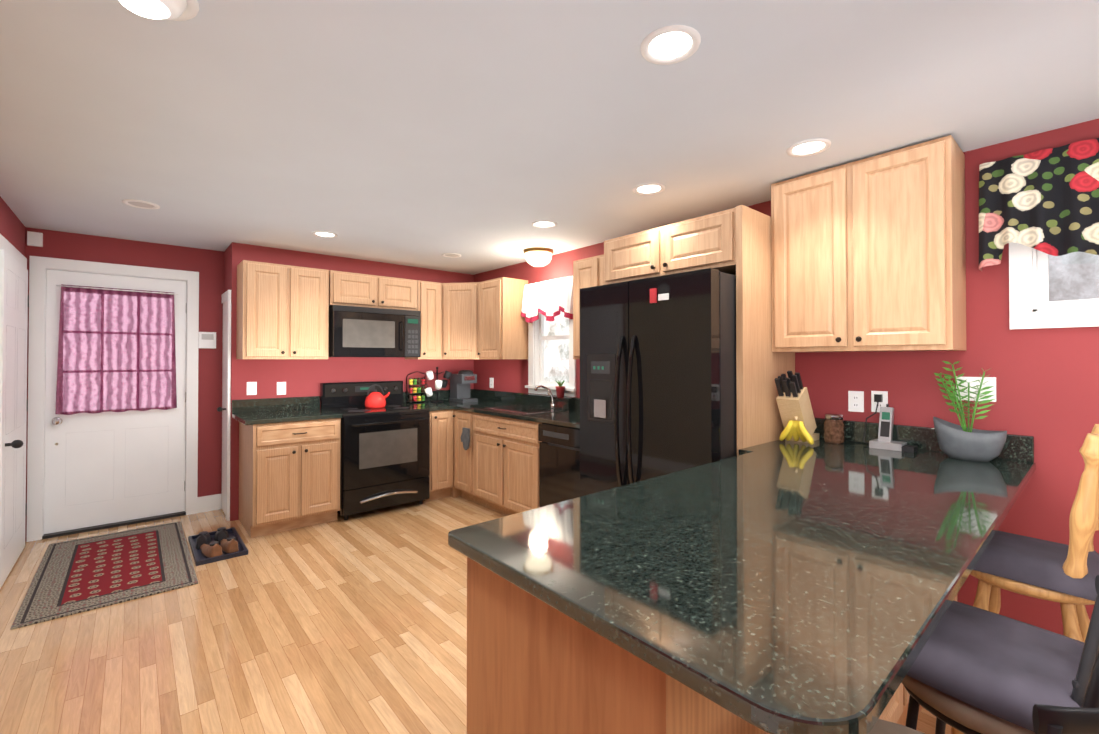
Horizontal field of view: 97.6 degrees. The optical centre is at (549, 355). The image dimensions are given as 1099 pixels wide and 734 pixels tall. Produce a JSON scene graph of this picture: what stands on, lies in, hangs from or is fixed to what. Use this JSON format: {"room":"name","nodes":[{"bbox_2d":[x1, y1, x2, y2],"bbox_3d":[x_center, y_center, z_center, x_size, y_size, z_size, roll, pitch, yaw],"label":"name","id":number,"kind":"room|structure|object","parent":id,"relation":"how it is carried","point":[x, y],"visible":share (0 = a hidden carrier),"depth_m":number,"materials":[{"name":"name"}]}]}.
{"room":"kitchen","nodes":[
{"label":"kitchen","id":0,"kind":"room"},
{"bbox_2d":[0,196,24,255],"bbox_3d":[-1.522,0.192,0.702,0.120,2.400,7.975,0,-1,-41],"label":"wall","id":1,"kind":"structure","parent":0,"point":[12,229],"depth_m":3.26,"materials":[{"name":"red paint"}]},
{"bbox_2d":[0,234,26,268],"bbox_3d":[-3.597,0.343,3.206,0.019,2.145,1.050,0,-1,-41],"label":"trim","id":2,"kind":"structure","parent":1,"relation":"attached to","point":[6,245],"depth_m":3.19,"materials":[{"name":"white wood"}]},
{"bbox_2d":[0,249,28,588],"bbox_3d":[-3.563,0.385,3.239,0.111,2.038,0.886,0,-1,-41],"label":"closet door","id":3,"kind":"structure","parent":1,"relation":"in","point":[14,300],"depth_m":3.14,"materials":[{"name":"white wood"}]},
{"bbox_2d":[25,227,223,541],"bbox_3d":[-3.613,0.224,4.086,1.388,2.400,0.120,0,-1,-41],"label":"wall","id":4,"kind":"structure","parent":0,"point":[207,265],"depth_m":4.38,"materials":[{"name":"red paint"}]},
{"bbox_2d":[27,231,42,246],"bbox_3d":[-3.957,-0.892,3.699,0.080,0.105,0.029,0,-1,-41],"label":"sensor","id":5,"kind":"object","parent":4,"relation":"attached to","point":[35,239],"visible":0.86,"depth_m":3.69,"materials":[{"name":"white plastic"}]},
{"bbox_2d":[27,256,198,541],"bbox_3d":[-3.624,0.333,4.062,1.051,2.182,0.140,0,-1,-41],"label":"door frame","id":6,"kind":"structure","parent":4,"relation":"attached to","point":[39,267],"depth_m":3.74,"materials":[{"name":"white wood"}]},
{"bbox_2d":[42,511,185,538],"bbox_3d":[-3.624,1.413,4.052,0.887,0.022,0.140,0,-1,-41],"label":"threshold","id":7,"kind":"object","parent":4,"relation":"attached to","point":[100,527],"depth_m":3.98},
{"bbox_2d":[44,270,186,533],"bbox_3d":[-3.599,0.365,4.036,0.881,2.067,0.122,0,-1,-41],"label":"exterior door","id":8,"kind":"structure","parent":4,"relation":"in","point":[102,468],"depth_m":4.00,"materials":[{"name":"white metal"}]},
{"bbox_2d":[55,284,178,414],"bbox_3d":[-3.584,-0.040,4.016,0.764,1.032,0.020,0,-1,-41],"label":"door curtain","id":9,"kind":"object","parent":8,"relation":"attached to","point":[116,350],"visible":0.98,"depth_m":4.00,"materials":[{"name":"pink fabric"}]},
{"bbox_2d":[199,332,215,347],"bbox_3d":[-3.135,-0.138,4.408,0.130,0.150,0.022,0,-1,-41],"label":"thermostat","id":10,"kind":"object","parent":4,"relation":"attached to","point":[207,339],"visible":0.96,"depth_m":4.40,"materials":[{"name":"white plastic"}]},
{"bbox_2d":[197,494,221,512],"bbox_3d":[-3.125,1.357,4.407,0.214,0.140,0.015,0,-1,-41],"label":"baseboard","id":11,"kind":"structure","parent":4,"relation":"attached to","point":[208,503],"depth_m":4.41,"materials":[{"name":"white wood"}]},
{"bbox_2d":[224,245,229,292],"bbox_3d":[-2.926,0.228,4.446,0.120,2.400,0.475,0,-1,-41],"label":"wall","id":12,"kind":"structure","parent":0,"point":[226,269],"depth_m":4.35,"materials":[{"name":"red paint"}]},
{"bbox_2d":[217,290,230,520],"bbox_3d":[-2.921,0.431,4.283,0.081,1.990,0.425,0,-1,-41],"label":"door frame","id":13,"kind":"structure","parent":12,"relation":"attached to","point":[225,408],"depth_m":4.19,"materials":[{"name":"white wood"}]},
{"bbox_2d":[230,242,473,520],"bbox_3d":[-1.815,0.233,5.014,2.545,2.400,0.120,0,-1,-41],"label":"wall","id":14,"kind":"structure","parent":0,"point":[303,377],"depth_m":4.56,"materials":[{"name":"red paint"}]},
{"bbox_2d":[247,382,256,394],"bbox_3d":[-2.619,0.293,4.230,0.075,0.115,0.010,0,-1,-41],"label":"light switch","id":15,"kind":"object","parent":14,"relation":"attached to","point":[251,388],"visible":1,"depth_m":4.23,"materials":[{"name":"white plastic"}]},
{"bbox_2d":[277,382,285,394],"bbox_3d":[-2.444,0.302,4.384,0.075,0.115,0.008,0,-1,-41],"label":"light switch","id":16,"kind":"object","parent":14,"relation":"attached to","point":[281,388],"visible":1,"depth_m":4.38,"materials":[{"name":"white plastic"}]},
{"bbox_2d":[236,260,441,358],"bbox_3d":[-1.909,-0.366,4.614,1.799,0.810,0.367,0,-1,-41],"label":"upper cabinet","id":17,"kind":"object","parent":14,"relation":"attached to","point":[282,311],"visible":1,"depth_m":4.22,"materials":[{"name":"brown wood"}]},
{"bbox_2d":[328,305,420,356],"bbox_3d":[-1.734,-0.214,4.714,0.840,0.468,0.438,0,-1,-41],"label":"microwave","id":18,"kind":"object","parent":17,"relation":"attached to","point":[354,331],"visible":0.98,"depth_m":4.54,"materials":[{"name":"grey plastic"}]},
{"bbox_2d":[0,496,950,733],"bbox_3d":[-0.890,1.432,1.819,5.313,0.060,9.095,0,-1,-41],"label":"floor","id":19,"kind":"structure","parent":0,"point":[356,623],"depth_m":2.36,"materials":[{"name":"brown wood"}]},
{"bbox_2d":[11,521,197,629],"bbox_3d":[-2.955,1.412,3.282,0.780,0.008,1.490,0,-1,-41],"label":"entry rug","id":20,"kind":"object","parent":19,"relation":"on","point":[75,576],"visible":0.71,"depth_m":3.11,"materials":[{"name":"fabric"}]},
{"bbox_2d":[188,527,247,565],"bbox_3d":[-2.463,1.362,3.563,0.300,0.114,0.631,0,-1,-41],"label":"tray","id":21,"kind":"object","parent":19,"relation":"on","point":[221,543],"visible":1,"depth_m":3.44,"materials":[{"name":"plastic"}]},
{"bbox_2d":[239,418,340,537],"bbox_3d":[-2.223,0.980,4.118,0.645,0.890,0.687,0,-1,-41],"label":"base cabinet","id":22,"kind":"object","parent":19,"relation":"on","point":[289,475],"visible":1,"depth_m":3.88,"materials":[{"name":"brown wood"}]},
{"bbox_2d":[232,396,341,424],"bbox_3d":[-2.247,0.459,4.114,0.707,0.149,0.667,0,-1,-41],"label":"countertop","id":23,"kind":"structure","parent":22,"relation":"on","point":[264,411],"depth_m":4.20,"materials":[{"name":"stone"}]},
{"bbox_2d":[320,380,429,519],"bbox_3d":[-1.649,0.847,4.577,0.804,1.165,0.740,0,-1,-41],"label":"range","id":24,"kind":"object","parent":19,"relation":"on","point":[385,457],"visible":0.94,"depth_m":4.37,"materials":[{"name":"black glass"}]},
{"bbox_2d":[365,384,389,408],"bbox_3d":[-1.665,0.394,4.667,0.246,0.227,0.196,0,-1,-41],"label":"kettle","id":25,"kind":"object","parent":24,"relation":"on","point":[375,399],"visible":1,"depth_m":4.59,"materials":[{"name":"red metal"}]},
{"bbox_2d":[423,409,460,501],"bbox_3d":[-1.019,0.990,5.160,0.895,0.890,0.687,0,-1,-41],"label":"base cabinet","id":26,"kind":"object","parent":19,"relation":"on","point":[441,476],"visible":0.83,"depth_m":4.73,"materials":[{"name":"brown wood"}]},
{"bbox_2d":[403,390,451,410],"bbox_3d":[-1.271,0.467,4.956,0.253,0.149,0.671,0,-1,-41],"label":"countertop","id":27,"kind":"structure","parent":26,"relation":"on","point":[446,405],"depth_m":5.13,"materials":[{"name":"stone"}]},
{"bbox_2d":[406,371,427,402],"bbox_3d":[-1.427,0.340,5.180,0.208,0.339,0.082,0,-1,-41],"label":"spice rack","id":28,"kind":"object","parent":27,"relation":"on","point":[417,389],"visible":0.98,"depth_m":5.16,"materials":[{"name":"metal"}]},
{"bbox_2d":[453,410,541,515],"bbox_3d":[-0.294,0.983,4.497,0.667,0.890,1.358,0,-1,-41],"label":"base cabinet","id":29,"kind":"object","parent":19,"relation":"on","point":[496,465],"visible":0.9,"depth_m":4.23,"materials":[{"name":"brown wood"}]},
{"bbox_2d":[460,427,469,449],"bbox_3d":[-0.801,0.794,4.561,0.018,0.210,0.145,0,-1,-41],"label":"oven mitt","id":30,"kind":"object","parent":29,"relation":"hanging from","point":[465,437],"visible":1,"depth_m":4.54,"materials":[{"name":"grey fabric"}]},
{"bbox_2d":[440,389,579,428],"bbox_3d":[-0.283,0.463,4.504,0.648,0.149,2.647,0,-1,-41],"label":"countertop","id":31,"kind":"structure","parent":29,"relation":"on","point":[486,398],"depth_m":4.49,"materials":[{"name":"stone"}]},
{"bbox_2d":[424,367,451,401],"bbox_3d":[-1.207,0.318,5.227,0.310,0.384,0.232,0,-1,-41],"label":"mug tree","id":32,"kind":"object","parent":31,"relation":"on","point":[440,384],"visible":1,"depth_m":5.19,"materials":[{"name":"ceramic"}]},
{"bbox_2d":[449,370,477,401],"bbox_3d":[-0.962,0.337,5.368,0.190,0.348,0.300,0,-1,-41],"label":"coffee maker","id":33,"kind":"object","parent":31,"relation":"on","point":[461,381],"visible":0.98,"depth_m":5.32,"materials":[{"name":"grey plastic"}]},
{"bbox_2d":[485,405,564,414],"bbox_3d":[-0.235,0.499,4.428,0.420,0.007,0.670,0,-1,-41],"label":"sink","id":34,"kind":"object","parent":31,"relation":"in","point":[522,409],"visible":0.96,"depth_m":4.38,"materials":[{"name":"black metal"}]},
{"bbox_2d":[534,384,554,408],"bbox_3d":[-0.067,0.384,4.432,0.272,0.237,0.134,0,-1,-41],"label":"chrome faucet","id":35,"kind":"object","parent":31,"relation":"on","point":[550,393],"visible":0.9,"depth_m":4.45,"materials":[{"name":"silver metal"}]},
{"bbox_2d":[522,394,574,410],"bbox_3d":[-0.025,0.446,4.611,0.076,0.114,0.690,0,-1,-41],"label":"backsplash","id":36,"kind":"structure","parent":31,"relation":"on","point":[545,401],"depth_m":4.54,"materials":[{"name":"stone"}]},
{"bbox_2d":[555,380,565,397],"bbox_3d":[0.100,0.308,4.409,0.096,0.156,0.096,0,-1,-41],"label":"potted plant","id":37,"kind":"object","parent":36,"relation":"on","point":[560,390],"visible":1,"depth_m":4.38,"materials":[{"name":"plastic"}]},
{"bbox_2d":[538,423,579,507],"bbox_3d":[0.352,0.977,3.750,0.652,0.888,0.602,0,-1,-41],"label":"dishwasher","id":38,"kind":"object","parent":19,"relation":"on","point":[559,463],"visible":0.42,"depth_m":3.60,"materials":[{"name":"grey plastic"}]},
{"bbox_2d":[580,268,736,496],"bbox_3d":[0.800,0.491,3.010,0.930,1.845,0.940,0,-1,-41],"label":"fridge","id":39,"kind":"object","parent":19,"relation":"on","point":[658,392],"visible":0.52,"depth_m":2.65,"materials":[{"name":"black metal"}]},
{"bbox_2d":[467,557,956,733],"bbox_3d":[0.893,0.957,1.814,2.381,0.890,0.653,0,-1,-41],"label":"base cabinet","id":40,"kind":"object","parent":19,"relation":"on","point":[535,665],"visible":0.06,"depth_m":1.02,"materials":[{"name":"brown wood"}]},
{"bbox_2d":[448,418,1035,733],"bbox_3d":[0.924,0.435,1.750,2.427,0.152,1.032,0,-1,-41],"label":"countertop","id":41,"kind":"structure","parent":40,"relation":"on","point":[784,586],"depth_m":1.10,"materials":[{"name":"stone"}]},
{"bbox_2d":[779,416,813,444],"bbox_3d":[1.361,0.407,2.636,0.083,0.145,0.176,0,-1,-41],"label":"bananas","id":42,"kind":"object","parent":41,"relation":"on","point":[796,430],"visible":1,"depth_m":2.63,"materials":[{"name":"yellow food"}]},
{"bbox_2d":[774,371,818,442],"bbox_3d":[1.392,0.286,2.711,0.329,0.398,0.120,0,-1,-41],"label":"knife block","id":43,"kind":"object","parent":41,"relation":"on","point":[792,399],"visible":0.94,"depth_m":2.65,"materials":[{"name":"brown wood"}]},
{"bbox_2d":[824,414,844,443],"bbox_3d":[1.585,0.406,2.678,0.100,0.157,0.098,0,-1,-41],"label":"glass jar","id":44,"kind":"object","parent":41,"relation":"on","point":[833,428],"visible":1,"depth_m":2.64,"materials":[{"name":"glass"}]},
{"bbox_2d":[869,404,917,452],"bbox_3d":[1.779,0.370,2.482,0.118,0.225,0.190,0,-1,-41],"label":"cordless phone","id":45,"kind":"object","parent":41,"relation":"on","point":[885,434],"visible":0.98,"depth_m":2.50,"materials":[{"name":"white plastic"}]},
{"bbox_2d":[933,361,1006,461],"bbox_3d":[1.938,0.253,2.225,0.189,0.454,0.260,0,-1,-41],"label":"potted plant","id":46,"kind":"object","parent":41,"relation":"on","point":[963,442],"visible":1,"depth_m":2.21,"materials":[{"name":"stone"}]},
{"bbox_2d":[736,205,794,455],"bbox_3d":[1.245,0.311,2.740,0.647,2.200,0.036,0,-1,-41],"label":"panel","id":47,"kind":"object","parent":19,"relation":"on","point":[761,366],"visible":0.43,"depth_m":2.61,"materials":[{"name":"brown wood"}]},
{"bbox_2d":[868,649,1098,733],"bbox_3d":[0.587,0.884,0.739,0.428,1.018,0.468,0,-1,-41],"label":"metal stool","id":48,"kind":"object","parent":19,"relation":"on","point":[1050,719],"visible":0.71,"depth_m":0.51,"materials":[{"name":"fabric"}]},
{"bbox_2d":[901,575,1098,733],"bbox_3d":[0.993,0.887,1.050,0.428,1.018,0.468,0,-1,-41],"label":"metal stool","id":49,"kind":"object","parent":19,"relation":"on","point":[974,670],"visible":0.65,"depth_m":0.98,"materials":[{"name":"fabric"}]},
{"bbox_2d":[951,424,1098,733],"bbox_3d":[1.596,0.815,1.583,0.392,1.175,0.407,0,-1,-41],"label":"stool","id":50,"kind":"object","parent":19,"relation":"on","point":[1064,575],"visible":0.5,"depth_m":1.46,"materials":[{"name":"brown wood"}]},
{"bbox_2d":[0,0,1098,274],"bbox_3d":[-0.563,-1.031,1.465,5.313,0.060,8.095,0,-1,-41],"label":"ceiling","id":51,"kind":"structure","parent":0,"point":[480,136],"depth_m":1.94,"materials":[{"name":"white paint"}]},
{"bbox_2d":[122,199,159,208],"bbox_3d":[-2.659,-0.981,3.132,0.190,0.008,0.190,0,-1,-41],"label":"recessed light","id":52,"kind":"object","parent":51,"relation":"in","point":[140,204],"visible":1,"depth_m":3.13,"materials":[{"name":"white plastic"}]},
{"bbox_2d":[119,0,198,20],"bbox_3d":[-1.102,-0.974,1.318,0.230,0.057,0.230,0,-1,-41],"label":"recessed light","id":53,"kind":"object","parent":51,"relation":"in","point":[181,10],"visible":1,"depth_m":1.34,"materials":[{"name":"white plastic"}]},
{"bbox_2d":[312,231,337,237],"bbox_3d":[-1.811,-0.973,3.879,0.190,0.008,0.190,0,-1,-41],"label":"recessed light","id":54,"kind":"object","parent":51,"relation":"in","point":[326,234],"visible":1,"depth_m":3.88,"materials":[{"name":"white"}]},
{"bbox_2d":[442,253,461,257],"bbox_3d":[-0.947,-0.966,4.653,0.190,0.008,0.190,0,-1,-41],"label":"recessed light","id":55,"kind":"object","parent":51,"relation":"in","point":[453,255],"visible":0.96,"depth_m":4.67,"materials":[{"name":"white plastic"}]},
{"bbox_2d":[524,247,553,266],"bbox_3d":[-0.102,-0.897,4.471,0.280,0.150,0.280,0,-1,-41],"label":"dome light","id":56,"kind":"object","parent":51,"relation":"attached to","point":[538,256],"visible":1,"depth_m":4.38,"materials":[{"name":"white glass"}]},
{"bbox_2d":[532,220,556,227],"bbox_3d":[-0.038,-0.976,3.588,0.190,0.008,0.190,0,-1,-41],"label":"recessed light","id":57,"kind":"object","parent":51,"relation":"in","point":[544,224],"visible":0.98,"depth_m":3.58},
{"bbox_2d":[633,183,664,194],"bbox_3d":[0.589,-0.983,2.848,0.190,0.008,0.190,0,-1,-41],"label":"recessed light","id":58,"kind":"object","parent":51,"relation":"in","point":[648,188],"visible":0.98,"depth_m":2.84,"materials":[{"name":"white plastic"}]},
{"bbox_2d":[640,25,700,64],"bbox_3d":[0.389,-0.996,1.551,0.190,0.008,0.190,0,-1,-41],"label":"recessed light","id":59,"kind":"object","parent":51,"relation":"in","point":[670,44],"visible":1,"depth_m":1.54,"materials":[{"name":"white plastic"}]},
{"bbox_2d":[786,138,830,156],"bbox_3d":[1.237,-0.989,2.298,0.190,0.008,0.190,0,-1,-41],"label":"recessed light","id":60,"kind":"object","parent":51,"relation":"in","point":[809,147],"visible":1,"depth_m":2.29,"materials":[{"name":"white plastic"}]},
{"bbox_2d":[474,118,1098,634],"bbox_3d":[1.517,0.214,3.018,0.120,2.400,7.500,0,-1,-41],"label":"wall","id":61,"kind":"structure","parent":0,"point":[1048,388],"depth_m":2.25,"materials":[{"name":"red paint"}]},
{"bbox_2d":[442,282,478,358],"bbox_3d":[-0.927,-0.359,5.297,0.592,0.810,0.617,0,-1,-41],"label":"upper cabinet","id":62,"kind":"object","parent":61,"relation":"attached to","point":[460,320],"visible":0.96,"depth_m":5.06,"materials":[{"name":"brown wood"}]},
{"bbox_2d":[490,378,493,387],"bbox_3d":[-0.655,0.312,5.427,0.008,0.115,0.075,0,-1,-41],"label":"outlet","id":63,"kind":"object","parent":61,"relation":"attached to","point":[491,382],"visible":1,"depth_m":5.42,"materials":[{"name":"white plastic"}]},
{"bbox_2d":[478,277,527,358],"bbox_3d":[-0.497,-0.362,4.975,0.367,0.810,0.427,0,-1,-41],"label":"upper cabinet","id":64,"kind":"object","parent":61,"relation":"attached to","point":[503,328],"visible":1,"depth_m":4.83,"materials":[{"name":"brown wood"}]},
{"bbox_2d":[521,276,572,322],"bbox_3d":[-0.020,-0.520,4.624,0.103,0.400,0.730,0,-1,-41],"label":"valance","id":65,"kind":"object","parent":61,"relation":"attached to","point":[549,300],"visible":1,"depth_m":4.57,"materials":[{"name":"white fabric"}]},
{"bbox_2d":[525,311,575,396],"bbox_3d":[0.048,-0.170,4.680,0.170,1.110,0.720,0,-1,-41],"label":"window","id":66,"kind":"structure","parent":61,"relation":"in","point":[537,338],"depth_m":4.85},
{"bbox_2d":[573,254,603,358],"bbox_3d":[0.496,-0.373,3.827,0.367,0.810,0.610,0,-1,-41],"label":"upper cabinet","id":67,"kind":"object","parent":61,"relation":"attached to","point":[588,272],"visible":0.08,"depth_m":3.88,"materials":[{"name":"brown wood"}]},
{"bbox_2d":[604,208,735,284],"bbox_3d":[0.906,-0.633,3.118,0.676,0.305,0.962,0,-1,-41],"label":"upper cabinet","id":68,"kind":"object","parent":61,"relation":"attached to","point":[702,242],"visible":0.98,"depth_m":2.84,"materials":[{"name":"brown wood"}]},
{"bbox_2d":[848,391,863,411],"bbox_3d":[1.714,0.259,2.690,0.008,0.115,0.075,0,-1,-41],"label":"outlet","id":69,"kind":"object","parent":61,"relation":"attached to","point":[855,401],"visible":1,"depth_m":2.69,"materials":[{"name":"white plastic"}]},
{"bbox_2d":[771,135,965,351],"bbox_3d":[1.626,-0.498,2.523,0.367,0.955,0.798,0,-1,-41],"label":"upper cabinet","id":70,"kind":"object","parent":61,"relation":"attached to","point":[868,254],"visible":1,"depth_m":2.34,"materials":[{"name":"brown wood"}]},
{"bbox_2d":[871,391,887,411],"bbox_3d":[1.788,0.252,2.605,0.008,0.115,0.075,0,-1,-41],"label":"outlet","id":71,"kind":"object","parent":61,"relation":"attached to","point":[881,404],"visible":0.5,"depth_m":2.61,"materials":[{"name":"white plastic"}]},
{"bbox_2d":[863,394,882,443],"bbox_3d":[1.745,0.344,2.598,0.064,0.264,0.079,0,-1,-41],"label":"plug","id":72,"kind":"object","parent":71,"relation":"attached to","point":[878,398],"visible":0.88,"depth_m":2.59,"materials":[{"name":"black plastic"}]},
{"bbox_2d":[956,377,995,401],"bbox_3d":[2.045,0.162,2.307,0.010,0.115,0.145,0,-1,-41],"label":"switch plate","id":73,"kind":"object","parent":61,"relation":"attached to","point":[991,381],"visible":0.46,"depth_m":2.30,"materials":[{"name":"white plastic"}]},
{"bbox_2d":[979,138,1098,270],"bbox_3d":[2.393,-0.653,1.821,0.124,0.500,1.150,0,-1,-41],"label":"floral valance","id":74,"kind":"object","parent":61,"relation":"attached to","point":[1046,201],"visible":1,"depth_m":2.08,"materials":[{"name":"black fabric"}]},
{"bbox_2d":[1009,242,1098,328],"bbox_3d":[2.484,-0.497,1.891,0.140,0.750,0.970,0,-1,-41],"label":"window","id":75,"kind":"structure","parent":61,"relation":"in","point":[1031,306],"depth_m":2.16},
{"label":"outside","id":76,"kind":"structure","parent":0,"visible":0},
{"bbox_2d":[544,312,568,382],"bbox_3d":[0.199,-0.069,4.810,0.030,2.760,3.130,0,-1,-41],"label":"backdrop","id":77,"kind":"structure","parent":76,"point":[553,366],"depth_m":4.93,"materials":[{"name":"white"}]},
{"bbox_2d":[1049,252,1098,301],"bbox_3d":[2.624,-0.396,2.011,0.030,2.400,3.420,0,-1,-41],"label":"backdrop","id":78,"kind":"structure","parent":76,"point":[1071,273],"depth_m":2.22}
]}

